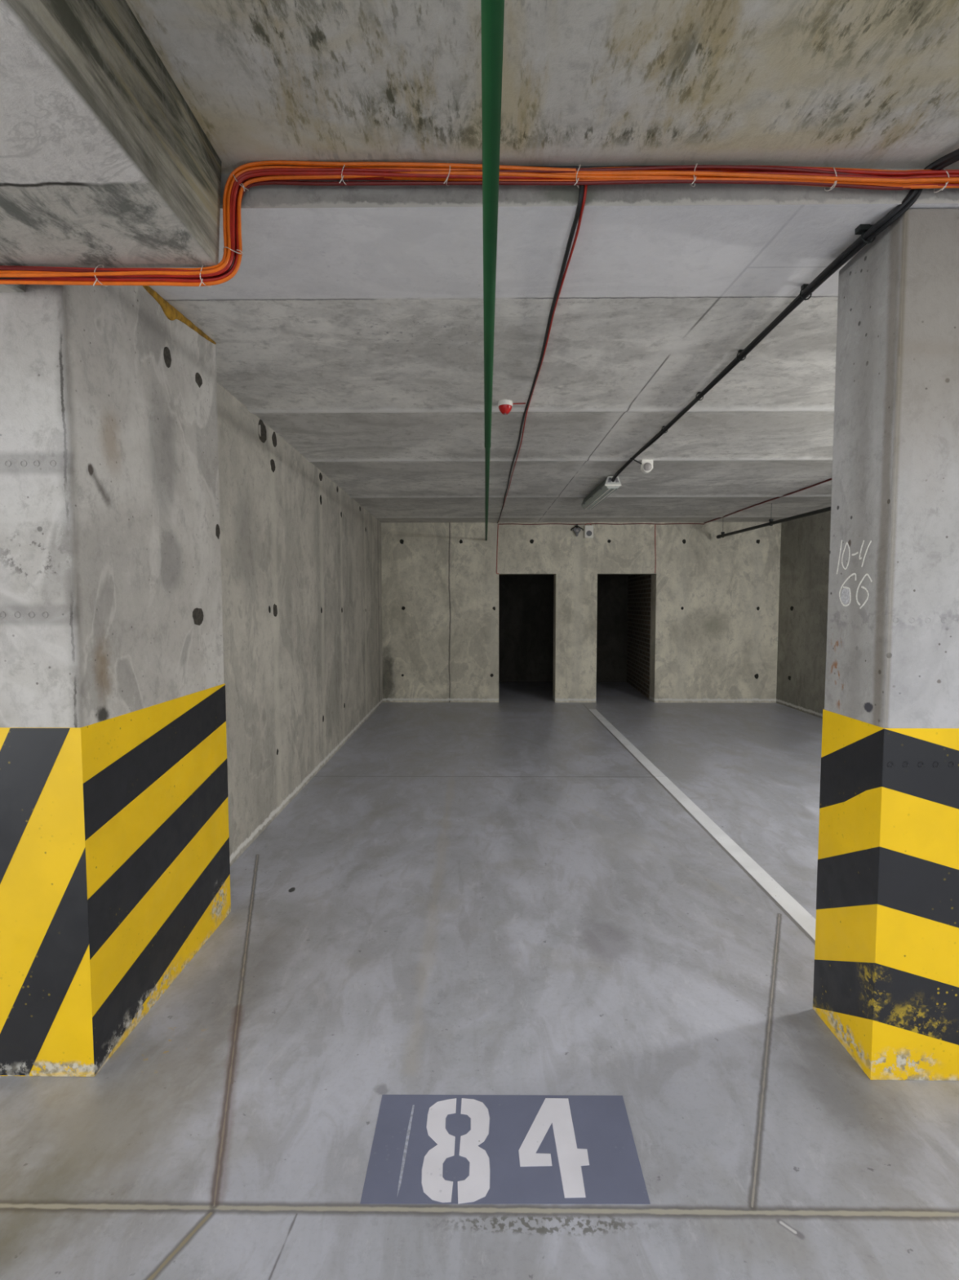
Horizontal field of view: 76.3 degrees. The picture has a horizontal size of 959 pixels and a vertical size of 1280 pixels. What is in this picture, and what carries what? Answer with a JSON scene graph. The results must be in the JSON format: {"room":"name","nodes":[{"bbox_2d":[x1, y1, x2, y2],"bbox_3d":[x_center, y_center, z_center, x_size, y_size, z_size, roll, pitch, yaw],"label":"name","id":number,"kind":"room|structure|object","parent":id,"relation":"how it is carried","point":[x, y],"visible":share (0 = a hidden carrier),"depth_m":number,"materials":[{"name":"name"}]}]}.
{"room":"parking garage","nodes":[
{"label":"parking garage","id":0,"kind":"room"},
{"bbox_2d":[216,381,382,866],"bbox_3d":[-1.739,-0.248,6.228,0.602,2.860,6.630,0,3,1],"label":"wall","id":1,"kind":"structure","parent":0,"point":[301,571],"depth_m":4.68,"materials":[{"name":"concrete"}]},
{"bbox_2d":[0,681,958,1279],"bbox_3d":[0.032,1.458,3.292,16.000,0.200,18.400,0,3,1],"label":"floor","id":2,"kind":"structure","parent":0,"point":[502,897],"depth_m":2.16,"materials":[{"name":"grey concrete"}]},
{"bbox_2d":[0,284,231,1076],"bbox_3d":[-1.763,0.009,2.465,1.029,2.791,1.078,0,3,1],"label":"concrete pillar","id":3,"kind":"structure","parent":2,"relation":"on","point":[115,861],"depth_m":2.06,"materials":[{"name":"yellow paint"}]},
{"bbox_2d":[360,1094,650,1204],"bbox_3d":[0.070,1.448,1.754,0.758,0.002,0.355,0,3,1],"label":"parking space number","id":4,"kind":"object","parent":2,"relation":"on","point":[426,1148],"visible":1,"depth_m":1.73,"materials":[{"name":"blue paint"}]},
{"bbox_2d":[589,709,816,940],"bbox_3d":[1.625,1.217,5.627,0.103,0.002,6.720,0,3,1],"label":"parking line","id":5,"kind":"object","parent":2,"relation":"on","point":[807,922],"visible":0.55,"depth_m":3.89,"materials":[{"name":"white paint"}]},
{"bbox_2d":[813,208,958,1080],"bbox_3d":[1.673,0.059,2.078,0.798,2.733,0.354,0,3,1],"label":"concrete pillar","id":6,"kind":"structure","parent":2,"relation":"on","point":[886,967],"depth_m":1.95,"materials":[{"name":"yellow paint"}]},
{"bbox_2d":[125,0,958,173],"bbox_3d":[-0.021,-1.286,-2.130,16.000,0.250,7.900,0,3,1],"label":"ceiling","id":7,"kind":"structure","parent":0,"point":[861,84],"depth_m":1.50,"materials":[{"name":"grey concrete"}]},
{"bbox_2d":[0,0,221,292],"bbox_3d":[-1.854,-0.993,-2.092,2.132,0.338,7.905,0,3,1],"label":"ceiling beam","id":8,"kind":"structure","parent":7,"relation":"attached to","point":[104,161],"depth_m":1.41,"materials":[{"name":"concrete"}]},
{"bbox_2d":[0,160,958,286],"bbox_3d":[-0.083,-1.212,1.793,5.401,0.373,0.087,0,3,0],"label":"cable bundle","id":9,"kind":"object","parent":7,"relation":"attached to","point":[239,180],"visible":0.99,"depth_m":1.77,"materials":[{"name":"orange plastic"}]},
{"bbox_2d":[480,0,504,540],"bbox_3d":[0.042,-1.318,3.177,0.046,0.321,12.500,0,3,1],"label":"pipe","id":10,"kind":"object","parent":7,"relation":"hanging from","point":[492,11],"visible":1,"depth_m":1.38,"materials":[{"name":"metal"}]},
{"bbox_2d":[149,168,958,522],"bbox_3d":[0.055,-1.702,5.719,16.000,0.350,7.820,0,3,1],"label":"ceiling","id":11,"kind":"structure","parent":0,"point":[349,322],"depth_m":2.94,"materials":[{"name":"concrete"}]},
{"bbox_2d":[497,399,525,414],"bbox_3d":[0.199,-1.437,3.780,0.171,0.080,0.091,0,3,1],"label":"fire alarm","id":12,"kind":"object","parent":11,"relation":"attached to","point":[504,406],"visible":1,"depth_m":3.75,"materials":[{"name":"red plastic"}]},
{"bbox_2d":[497,185,587,523],"bbox_3d":[0.299,-1.543,5.599,0.046,0.078,7.636,0,3,0],"label":"cable","id":13,"kind":"object","parent":11,"relation":"attached to","point":[583,188],"visible":1,"depth_m":2.35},
{"bbox_2d":[581,475,621,509],"bbox_3d":[1.290,-1.570,6.578,0.160,0.120,1.356,0,3,-1],"label":"lamp","id":14,"kind":"object","parent":11,"relation":"attached to","point":[607,486],"visible":0.97,"depth_m":6.30,"materials":[{"name":"white plastic"}]},
{"bbox_2d":[581,484,617,509],"bbox_3d":[1.290,-1.533,6.593,0.148,0.040,1.302,0,3,-1],"label":"diffuser","id":15,"kind":"object","parent":14,"relation":"attached to","point":[603,491],"depth_m":6.45,"materials":[{"name":"grey plastic"}]},
{"bbox_2d":[640,459,653,473],"bbox_3d":[1.446,-1.503,5.271,0.100,0.118,0.072,0,3,1],"label":"sensor","id":16,"kind":"object","parent":11,"relation":"attached to","point":[646,465],"visible":1,"depth_m":5.25,"materials":[{"name":"white plastic"}]},
{"bbox_2d":[704,478,831,524],"bbox_3d":[3.517,-1.574,5.845,0.045,0.059,7.126,0,3,-1],"label":"cable","id":17,"kind":"object","parent":11,"relation":"attached to","point":[828,480],"visible":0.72,"depth_m":7.19,"materials":[{"name":"plastic"}]},
{"bbox_2d":[716,502,831,538],"bbox_3d":[3.732,-1.456,5.728,0.066,0.286,6.890,0,3,-2],"label":"pipe","id":18,"kind":"object","parent":11,"relation":"hanging from","point":[771,522],"visible":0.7,"depth_m":7.54,"materials":[{"name":"paint"}]},
{"bbox_2d":[611,148,958,480],"bbox_3d":[1.371,-1.312,1.627,0.326,0.147,8.636,0,3,-2],"label":"pipe","id":19,"kind":"object","parent":11,"relation":"attached to","point":[868,232],"visible":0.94,"depth_m":2.16,"materials":[{"name":"paint"}]},
{"bbox_2d":[498,574,628,682],"bbox_3d":[1.167,-0.620,12.124,3.900,2.900,0.200,0,3,1],"label":"wall","id":20,"kind":"structure","parent":0,"point":[526,602],"depth_m":12.04,"materials":[{"name":"concrete"}]},
{"bbox_2d":[381,521,781,702],"bbox_3d":[1.494,-0.474,9.654,7.000,2.900,0.302,0,3,1],"label":"wall","id":21,"kind":"structure","parent":0,"point":[714,602],"depth_m":9.50,"materials":[{"name":"concrete"}]},
{"bbox_2d":[496,524,498,573],"bbox_3d":[0.281,-1.400,9.454,0.042,0.756,0.010,0,3,1],"label":"cable","id":22,"kind":"object","parent":21,"relation":"attached to","point":[498,525],"visible":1,"depth_m":9.45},
{"bbox_2d":[570,524,583,536],"bbox_3d":[1.498,-1.687,9.392,0.199,0.184,0.088,0,3,1],"label":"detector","id":23,"kind":"object","parent":21,"relation":"attached to","point":[576,531],"visible":1,"depth_m":9.36,"materials":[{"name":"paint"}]},
{"bbox_2d":[584,523,593,537],"bbox_3d":[1.685,-1.682,9.397,0.132,0.224,0.068,0,3,1],"label":"electrical box","id":24,"kind":"object","parent":21,"relation":"attached to","point":[588,529],"depth_m":9.37,"materials":[{"name":"white plastic"}]},
{"bbox_2d":[586,530,591,536],"bbox_3d":[1.683,-1.636,9.371,0.084,0.084,0.010,0,3,1],"label":"air vent","id":25,"kind":"object","parent":24,"relation":"in","point":[588,533],"depth_m":9.37,"materials":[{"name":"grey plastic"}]},
{"bbox_2d":[497,523,702,524],"bbox_3d":[1.871,-1.787,9.415,3.180,0.019,0.012,0,3,1],"label":"cable","id":26,"kind":"object","parent":21,"relation":"attached to","point":[506,523],"visible":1,"depth_m":9.41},
{"bbox_2d":[654,524,656,573],"bbox_3d":[2.716,-1.405,9.431,0.026,0.745,0.010,0,3,1],"label":"cable","id":27,"kind":"object","parent":21,"relation":"attached to","point":[655,525],"visible":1,"depth_m":9.43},
{"bbox_2d":[626,574,651,698],"bbox_3d":[2.933,-0.548,10.899,0.345,2.900,2.220,0,3,1],"label":"wall","id":28,"kind":"structure","parent":0,"point":[639,594],"depth_m":10.78,"materials":[{"name":"brick"}]},
{"bbox_2d":[776,510,831,718],"bbox_3d":[4.730,-0.222,5.716,0.252,2.860,7.530,0,3,1],"label":"wall","id":29,"kind":"structure","parent":0,"point":[805,543],"depth_m":8.71,"materials":[{"name":"concrete"}]}
]}

